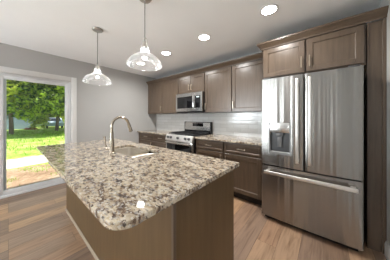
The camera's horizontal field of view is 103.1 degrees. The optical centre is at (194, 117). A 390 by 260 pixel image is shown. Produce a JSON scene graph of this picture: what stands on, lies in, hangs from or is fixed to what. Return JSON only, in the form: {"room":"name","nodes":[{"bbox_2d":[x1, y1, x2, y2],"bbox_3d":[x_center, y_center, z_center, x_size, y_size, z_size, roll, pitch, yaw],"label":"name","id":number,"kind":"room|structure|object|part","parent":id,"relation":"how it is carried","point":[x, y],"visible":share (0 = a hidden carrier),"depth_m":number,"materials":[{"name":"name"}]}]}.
{"room":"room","nodes":[
{"label":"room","id":0,"kind":"room"},
{"bbox_2d":[0,43,156,142],"bbox_3d":[-3.878,0.056,1.504,0.150,2.440,8.360,0,0,40],"label":"wall","id":1,"kind":"structure","parent":0,"point":[99,103],"depth_m":3.46,"materials":[{"name":"paint"}]},
{"bbox_2d":[0,66,76,198],"bbox_3d":[-3.064,0.238,2.456,0.148,2.075,1.905,0,0,40],"label":"door","id":2,"kind":"structure","parent":1,"relation":"in","point":[71,86],"depth_m":2.67,"materials":[{"name":"white paint"}]},
{"bbox_3d":[-3.342,0.283,2.177,0.040,1.913,0.879,0,0,40],"label":"sliding panel","id":3,"kind":"part","parent":2,"relation":"part of","materials":[{"name":"white plastic"}]},
{"bbox_3d":[-2.802,0.276,2.754,0.006,1.778,0.759,0,0,40],"label":"glass pane","id":4,"kind":"part","parent":2,"relation":"part of","materials":[{"name":"clear glass"}]},
{"bbox_3d":[-3.014,0.238,2.414,0.018,2.075,1.905,0,0,40],"label":"casing","id":5,"kind":"part","parent":2,"relation":"part of","materials":[{"name":"white paint"}]},
{"bbox_2d":[0,0,381,78],"bbox_3d":[-2.159,-1.224,0.077,4.620,0.120,8.660,0,0,40],"label":"ceiling","id":6,"kind":"structure","parent":0,"point":[62,28],"depth_m":1.94,"materials":[{"name":"paint"}]},
{"bbox_2d":[82,27,111,84],"bbox_3d":[-1.286,-0.811,2.045,0.328,0.704,0.328,0,0,40],"label":"pendant light","id":7,"kind":"object","parent":6,"relation":"hanging from","point":[97,71],"visible":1,"depth_m":2.02,"materials":[{"name":"clear glass"}]},
{"bbox_3d":[-1.286,-0.549,2.045,0.328,0.181,0.328,0,0,40],"label":"lamp shade","id":8,"kind":"part","parent":7,"relation":"part of","materials":[{"name":"clear glass"}]},
{"bbox_3d":[-1.286,-0.909,2.045,0.008,0.430,0.008,0,0,40],"label":"hanging cord","id":9,"kind":"part","parent":7,"relation":"part of","materials":[{"name":"silver metal"}]},
{"bbox_2d":[126,0,161,70],"bbox_3d":[-0.486,-0.831,1.502,0.328,0.664,0.328,0,0,40],"label":"pendant light","id":10,"kind":"object","parent":6,"relation":"hanging from","point":[144,53],"visible":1,"depth_m":1.48,"materials":[{"name":"clear glass"}]},
{"bbox_3d":[-0.486,-0.590,1.502,0.328,0.181,0.328,0,0,40],"label":"lamp shade","id":11,"kind":"part","parent":10,"relation":"part of","materials":[{"name":"clear glass"}]},
{"bbox_3d":[-0.486,-0.929,1.502,0.008,0.390,0.008,0,0,40],"label":"hanging cord","id":12,"kind":"part","parent":10,"relation":"part of","materials":[{"name":"silver metal"}]},
{"bbox_2d":[161,51,170,54],"bbox_3d":[-0.522,-1.160,2.799,0.184,0.006,0.184,0,0,40],"label":"recessed light","id":13,"kind":"object","parent":6,"relation":"in","point":[162,52],"visible":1,"depth_m":2.80,"materials":[{"name":"white paint"}]},
{"bbox_2d":[198,34,209,40],"bbox_3d":[0.133,-1.160,2.249,0.184,0.006,0.184,0,0,40],"label":"recessed light","id":14,"kind":"object","parent":6,"relation":"in","point":[203,37],"visible":1,"depth_m":2.25,"materials":[{"name":"white paint"}]},
{"bbox_2d":[260,4,278,15],"bbox_3d":[0.800,-1.160,1.676,0.184,0.006,0.184,0,0,40],"label":"recessed light","id":15,"kind":"object","parent":6,"relation":"in","point":[269,9],"visible":1,"depth_m":1.66,"materials":[{"name":"white paint"}]},
{"bbox_2d":[0,183,386,259],"bbox_3d":[-2.159,1.316,0.077,4.620,0.080,8.660,0,0,40],"label":"floor","id":16,"kind":"structure","parent":0,"point":[34,225],"depth_m":1.65,"materials":[{"name":"wood"}]},
{"bbox_2d":[140,132,152,145],"bbox_3d":[-1.079,0.835,4.192,0.583,0.882,0.644,0,0,40],"label":"base cabinet","id":17,"kind":"object","parent":16,"relation":"on","point":[145,138],"visible":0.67,"depth_m":3.95,"materials":[{"name":"brown wood"}]},
{"bbox_3d":[-1.252,0.488,3.983,0.565,0.160,0.030,0,0,40],"label":"drawer","id":18,"kind":"part","parent":17,"relation":"part of","materials":[{"name":"brown wood"}]},
{"bbox_3d":[-1.252,0.870,3.983,0.565,0.572,0.030,0,0,40],"label":"door","id":19,"kind":"part","parent":17,"relation":"part of","materials":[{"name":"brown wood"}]},
{"bbox_2d":[137,130,176,134],"bbox_3d":[-0.880,0.377,4.024,1.242,0.030,0.628,0,0,40],"label":"countertop","id":20,"kind":"structure","parent":17,"relation":"on","point":[161,132],"depth_m":3.99,"materials":[{"name":"stone"}]},
{"bbox_2d":[65,148,233,259],"bbox_3d":[-0.739,0.835,1.694,2.193,0.881,0.667,0,0,40],"label":"kitchen island","id":21,"kind":"object","parent":16,"relation":"on","point":[199,226],"visible":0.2,"depth_m":1.01,"materials":[{"name":"brown wood"}]},
{"bbox_3d":[-0.948,1.266,1.443,2.191,0.019,0.014,0,0,40],"label":"shoe molding","id":22,"kind":"part","parent":21,"relation":"part of","materials":[{"name":"white wood"}]},
{"bbox_3d":[-0.937,0.835,1.451,2.174,0.881,0.012,0,0,40],"label":"panel","id":23,"kind":"part","parent":21,"relation":"part of","materials":[{"name":"brown wood"}]},
{"bbox_2d":[36,139,238,230],"bbox_3d":[-0.814,0.377,1.590,2.246,0.030,0.973,0,0,40],"label":"island countertop","id":24,"kind":"structure","parent":21,"relation":"on","point":[121,191],"depth_m":0.97,"materials":[{"name":"stone"}]},
{"bbox_2d":[103,116,132,153],"bbox_3d":[-0.791,0.174,1.618,0.284,0.376,0.102,0,0,-35],"label":"kitchen faucet","id":25,"kind":"object","parent":24,"relation":"on","point":[110,148],"visible":1,"depth_m":1.55,"materials":[{"name":"silver metal"}]},
{"bbox_3d":[-0.891,0.258,1.568,0.082,0.136,0.030,0,0,10],"label":"lever handle","id":26,"kind":"part","parent":25,"relation":"part of","materials":[{"name":"silver metal"}]},
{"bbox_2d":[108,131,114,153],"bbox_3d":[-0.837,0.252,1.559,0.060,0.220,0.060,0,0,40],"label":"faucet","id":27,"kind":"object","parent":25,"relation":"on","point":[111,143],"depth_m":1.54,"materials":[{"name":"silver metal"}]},
{"bbox_3d":[-0.782,0.066,1.626,0.026,0.160,0.199,0,0,40],"label":"gooseneck spout","id":28,"kind":"part","parent":25,"relation":"part of","materials":[{"name":"silver metal"}]},
{"bbox_2d":[114,147,157,157],"bbox_3d":[-0.702,0.486,1.726,0.731,0.184,0.336,0,0,40],"label":"sink","id":29,"kind":"object","parent":24,"relation":"in","point":[132,152],"visible":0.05,"depth_m":1.97,"materials":[{"name":"silver metal"}]},
{"bbox_3d":[-0.493,0.486,1.554,0.190,0.184,0.336,0,0,40],"label":"sink bowl","id":30,"kind":"part","parent":29,"relation":"part of","materials":[{"name":"silver metal"}]},
{"bbox_3d":[0.100,0.835,1.007,0.013,0.881,0.652,0,0,40],"label":"panel","id":31,"kind":"part","parent":21,"relation":"part of","materials":[{"name":"brown wood"}]},
{"bbox_2d":[153,134,165,147],"bbox_3d":[-0.628,0.835,3.817,0.585,0.882,0.644,0,0,40],"label":"base cabinet","id":32,"kind":"object","parent":16,"relation":"on","point":[159,140],"visible":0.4,"depth_m":3.61,"materials":[{"name":"brown wood"}]},
{"bbox_3d":[-0.801,0.488,3.609,0.567,0.160,0.030,0,0,40],"label":"drawer","id":33,"kind":"part","parent":32,"relation":"part of","materials":[{"name":"brown wood"}]},
{"bbox_3d":[-0.801,0.870,3.609,0.567,0.572,0.030,0,0,40],"label":"door","id":34,"kind":"part","parent":32,"relation":"part of","materials":[{"name":"brown wood"}]},
{"bbox_2d":[165,121,212,153],"bbox_3d":[-0.141,0.667,3.337,0.756,1.138,0.740,0,0,40],"label":"gas range","id":35,"kind":"object","parent":16,"relation":"on","point":[185,141],"visible":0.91,"depth_m":3.21,"materials":[{"name":"silver metal"}]},
{"bbox_3d":[-0.356,0.511,3.078,0.656,0.024,0.065,0,0,40],"label":"oven handle","id":36,"kind":"part","parent":35,"relation":"part of","materials":[{"name":"metal"}]},
{"bbox_3d":[-0.330,0.416,3.109,0.756,0.123,0.066,0,0,40],"label":"control panel","id":37,"kind":"part","parent":35,"relation":"part of","materials":[{"name":"silver metal"}]},
{"bbox_3d":[-0.323,0.745,3.118,0.748,0.522,0.042,0,0,40],"label":"oven door","id":38,"kind":"part","parent":35,"relation":"part of","materials":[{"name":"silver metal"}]},
{"bbox_2d":[172,133,209,137],"bbox_3d":[-0.130,0.369,3.350,0.756,0.022,0.580,0,0,40],"label":"cooktop","id":39,"kind":"object","parent":35,"relation":"in","point":[181,135],"depth_m":3.12,"materials":[{"name":"black glass"}]},
{"bbox_2d":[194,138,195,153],"bbox_3d":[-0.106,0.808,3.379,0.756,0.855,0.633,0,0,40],"label":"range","id":40,"kind":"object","parent":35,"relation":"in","point":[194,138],"depth_m":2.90,"materials":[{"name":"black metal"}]},
{"bbox_3d":[0.036,0.324,3.550,0.744,0.066,0.020,0,0,40],"label":"guard trim","id":41,"kind":"part","parent":35,"relation":"part of","materials":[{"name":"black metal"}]},
{"bbox_2d":[196,139,223,158],"bbox_3d":[0.422,0.835,2.946,0.588,0.882,0.644,0,0,40],"label":"base cabinet","id":42,"kind":"object","parent":16,"relation":"on","point":[210,148],"visible":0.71,"depth_m":2.71,"materials":[{"name":"brown wood"}]},
{"bbox_3d":[0.249,0.488,2.737,0.570,0.160,0.030,0,0,40],"label":"drawer","id":43,"kind":"part","parent":42,"relation":"part of","materials":[{"name":"brown wood"}]},
{"bbox_3d":[0.249,0.870,2.737,0.570,0.572,0.030,0,0,40],"label":"door","id":44,"kind":"part","parent":42,"relation":"part of","materials":[{"name":"brown wood"}]},
{"bbox_2d":[224,142,261,205],"bbox_3d":[0.883,0.835,2.564,0.605,0.882,0.644,0,0,40],"label":"base cabinet","id":45,"kind":"object","parent":16,"relation":"on","point":[248,176],"visible":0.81,"depth_m":2.30,"materials":[{"name":"brown wood"}]},
{"bbox_2d":[195,134,261,145],"bbox_3d":[0.659,0.377,2.746,1.214,0.030,0.628,0,0,40],"label":"countertop","id":46,"kind":"structure","parent":45,"relation":"on","point":[215,137],"depth_m":2.67,"materials":[{"name":"stone"}]},
{"bbox_3d":[0.709,0.488,2.355,0.587,0.160,0.030,0,0,40],"label":"drawer","id":47,"kind":"part","parent":45,"relation":"part of","materials":[{"name":"brown wood"}]},
{"bbox_2d":[262,64,363,251],"bbox_3d":[1.403,0.389,1.945,0.893,1.775,0.815,0,0,40],"label":"refrigerator","id":48,"kind":"object","parent":16,"relation":"on","point":[313,123],"visible":1,"depth_m":1.61,"materials":[{"name":"silver metal"}]},
{"bbox_3d":[1.171,0.659,1.661,0.800,0.038,0.083,0,0,40],"label":"drawer handle","id":49,"kind":"part","parent":48,"relation":"part of","materials":[{"name":"silver metal"}]},
{"bbox_2d":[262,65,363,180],"bbox_3d":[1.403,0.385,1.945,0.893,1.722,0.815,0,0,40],"label":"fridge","id":50,"kind":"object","parent":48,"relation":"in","point":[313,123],"depth_m":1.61,"materials":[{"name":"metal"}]},
{"bbox_3d":[1.209,0.908,1.712,0.893,0.625,0.070,0,0,40],"label":"freezer drawer","id":51,"kind":"part","parent":48,"relation":"part of","materials":[{"name":"silver metal"}]},
{"bbox_2d":[363,18,386,253],"bbox_3d":[1.926,0.176,1.712,0.121,2.199,0.622,0,0,40],"label":"filler panel","id":52,"kind":"object","parent":16,"relation":"on","point":[375,69],"visible":0.89,"depth_m":1.49,"materials":[{"name":"brown wood"}]},
{"bbox_2d":[157,24,366,137],"bbox_3d":[0.559,0.056,3.350,4.620,2.440,0.150,0,0,40],"label":"wall","id":53,"kind":"structure","parent":0,"point":[366,24],"depth_m":3.33,"materials":[{"name":"paint"}]},
{"bbox_2d":[149,82,162,113],"bbox_3d":[-0.990,-0.525,4.307,0.593,0.858,0.354,0,0,40],"label":"upper cabinet","id":54,"kind":"object","parent":53,"relation":"attached to","point":[155,90],"visible":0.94,"depth_m":4.21,"materials":[{"name":"brown wood"}]},
{"bbox_2d":[162,78,186,113],"bbox_3d":[-0.532,-0.525,3.927,0.593,0.858,0.354,0,0,40],"label":"upper cabinet","id":55,"kind":"object","parent":53,"relation":"attached to","point":[170,87],"visible":0.67,"depth_m":3.84,"materials":[{"name":"brown wood"}]},
{"bbox_3d":[-0.612,-0.510,3.831,0.579,0.804,0.034,0,0,40],"label":"door","id":56,"kind":"part","parent":55,"relation":"part of","materials":[{"name":"brown wood"}]},
{"bbox_2d":[178,72,204,93],"bbox_3d":[-0.011,-0.742,3.494,0.758,0.425,0.354,0,0,40],"label":"upper cabinet","id":57,"kind":"object","parent":53,"relation":"attached to","point":[196,82],"visible":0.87,"depth_m":3.35,"materials":[{"name":"brown wood"}]},
{"bbox_3d":[-0.236,-0.727,3.519,0.366,0.371,0.034,0,0,40],"label":"door","id":58,"kind":"part","parent":57,"relation":"part of","materials":[{"name":"brown wood"}]},
{"bbox_2d":[176,91,204,112],"bbox_3d":[-0.038,-0.312,3.461,0.752,0.429,0.437,0,0,40],"label":"microwave oven","id":59,"kind":"object","parent":57,"relation":"attached to","point":[194,102],"visible":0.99,"depth_m":3.28,"materials":[{"name":"silver metal"}]},
{"bbox_3d":[0.081,-0.326,3.156,0.180,0.393,0.037,0,0,40],"label":"control frame","id":60,"kind":"part","parent":59,"relation":"part of","materials":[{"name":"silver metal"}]},
{"bbox_3d":[0.055,-0.727,3.277,0.366,0.371,0.034,0,0,40],"label":"door","id":61,"kind":"part","parent":57,"relation":"part of","materials":[{"name":"brown wood"}]},
{"bbox_2d":[157,112,261,137],"bbox_3d":[0.089,0.133,3.636,3.229,0.454,0.010,0,0,40],"label":"tile backsplash","id":62,"kind":"structure","parent":53,"relation":"attached to","point":[246,124],"depth_m":3.21,"materials":[{"name":"white tile"}]},
{"bbox_2d":[205,66,238,112],"bbox_3d":[0.512,-0.525,3.060,0.596,0.858,0.354,0,0,40],"label":"upper cabinet","id":63,"kind":"object","parent":53,"relation":"attached to","point":[218,82],"visible":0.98,"depth_m":2.94,"materials":[{"name":"brown wood"}]},
{"bbox_2d":[232,59,262,112],"bbox_3d":[0.973,-0.525,2.677,0.600,0.858,0.354,0,0,40],"label":"upper cabinet","id":64,"kind":"object","parent":53,"relation":"attached to","point":[247,77],"visible":0.62,"depth_m":2.59,"materials":[{"name":"brown wood"}]},
{"bbox_2d":[263,23,365,79],"bbox_3d":[1.485,-0.739,2.044,0.968,0.430,0.674,0,0,40],"label":"upper cabinet","id":65,"kind":"object","parent":53,"relation":"attached to","point":[343,48],"visible":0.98,"depth_m":1.74,"materials":[{"name":"brown wood"}]},
{"bbox_2d":[146,5,388,84],"bbox_3d":[0.292,-0.965,3.029,4.318,0.082,0.682,0,0,40],"label":"crown molding","id":66,"kind":"structure","parent":65,"relation":"attached to","point":[379,13],"depth_m":1.84,"materials":[{"name":"brown wood"}]},
{"bbox_3d":[1.119,-0.724,1.978,0.460,0.376,0.034,0,0,40],"label":"door","id":67,"kind":"part","parent":65,"relation":"part of","materials":[{"name":"brown wood"}]},
{"bbox_3d":[1.487,-0.724,1.672,0.460,0.376,0.034,0,0,40],"label":"door","id":68,"kind":"part","parent":65,"relation":"part of","materials":[{"name":"brown wood"}]},
{"bbox_2d":[372,0,389,245],"bbox_3d":[-0.439,0.056,-1.351,0.150,2.440,8.360,0,0,40],"label":"wall","id":69,"kind":"structure","parent":0,"point":[384,2],"depth_m":1.40,"materials":[{"name":"paint"}]},
{"bbox_2d":[385,241,389,259],"bbox_3d":[-0.702,1.208,-1.539,0.014,0.135,7.735,0,0,40],"label":"baseboard","id":70,"kind":"structure","parent":69,"relation":"attached to","point":[387,247],"depth_m":1.38,"materials":[{"name":"white paint"}]},
{"label":"outside","id":71,"kind":"structure","parent":0,"visible":0},
{"bbox_2d":[7,124,64,169],"bbox_3d":[-32.979,1.626,33.879,85.970,0.300,110.000,0,0,40],"label":"ground","id":72,"kind":"structure","parent":71,"point":[11,154],"depth_m":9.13,"materials":[{"name":"green plant"}]},
{"bbox_2d":[7,113,31,129],"bbox_3d":[-22.776,0.241,20.079,2.700,2.470,2.640,0,0,40],"label":"garden shed","id":73,"kind":"object","parent":72,"relation":"on","point":[18,124],"visible":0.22,"depth_m":19.25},
{"bbox_3d":[-21.880,0.751,19.335,0.029,1.450,0.900,0,0,40],"label":"door","id":74,"kind":"part","parent":73,"relation":"part of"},
{"bbox_2d":[7,80,36,133],"bbox_3d":[-15.837,-2.805,13.482,7.098,8.587,6.623,0,0,-38],"label":"leafy tree","id":75,"kind":"object","parent":72,"relation":"on","point":[12,91],"visible":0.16,"depth_m":12.25,"materials":[{"name":"green plant"}]},
{"bbox_2d":[7,155,46,168],"bbox_3d":[-4.638,1.468,6.450,1.619,0.014,28.000,0,0,40],"label":"gravel path","id":76,"kind":"structure","parent":72,"relation":"on","point":[27,161],"depth_m":5.14,"materials":[{"name":"white gravel"}]},
{"bbox_2d":[7,164,59,189],"bbox_3d":[-3.529,1.470,4.230,2.761,0.012,16.000,0,0,40],"label":"dirt patch","id":77,"kind":"object","parent":72,"relation":"on","point":[25,178],"visible":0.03,"depth_m":3.91,"materials":[{"name":"brown soil"}]},
{"bbox_2d":[7,163,56,185],"bbox_3d":[-3.169,1.440,4.857,2.799,0.072,5.782,0,0,40],"label":"tufts","id":78,"kind":"object","parent":77,"relation":"on","point":[24,169],"visible":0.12,"depth_m":4.28,"materials":[{"name":"green plant"}]},
{"bbox_2d":[7,81,64,132],"bbox_3d":[-11.468,-1.928,13.611,5.625,6.828,5.848,0,0,-1],"label":"leafy tree","id":79,"kind":"object","parent":72,"relation":"on","point":[52,97],"visible":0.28,"depth_m":11.80,"materials":[{"name":"green plant"}]},
{"bbox_2d":[28,115,49,128],"bbox_3d":[-19.257,0.457,19.092,1.928,1.852,2.036,0,0,40],"label":"leafy bush","id":80,"kind":"object","parent":72,"relation":"on","point":[41,120],"visible":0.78,"depth_m":18.94,"materials":[{"name":"green plant"}]},
{"bbox_2d":[29,106,58,130],"bbox_3d":[-15.201,-2.992,17.028,7.676,8.962,7.382,0,0,-26],"label":"leafy tree","id":81,"kind":"object","parent":72,"relation":"on","point":[43,116],"visible":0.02,"depth_m":16.96,"materials":[{"name":"green plant"}]},
{"bbox_2d":[43,118,63,127],"bbox_3d":[-20.463,0.751,22.318,4.288,1.449,1.720,0,0,40],"label":"parked car","id":82,"kind":"object","parent":72,"relation":"on","point":[52,120],"visible":0.59,"depth_m":21.39,"materials":[{"name":"white paint"}]}
]}

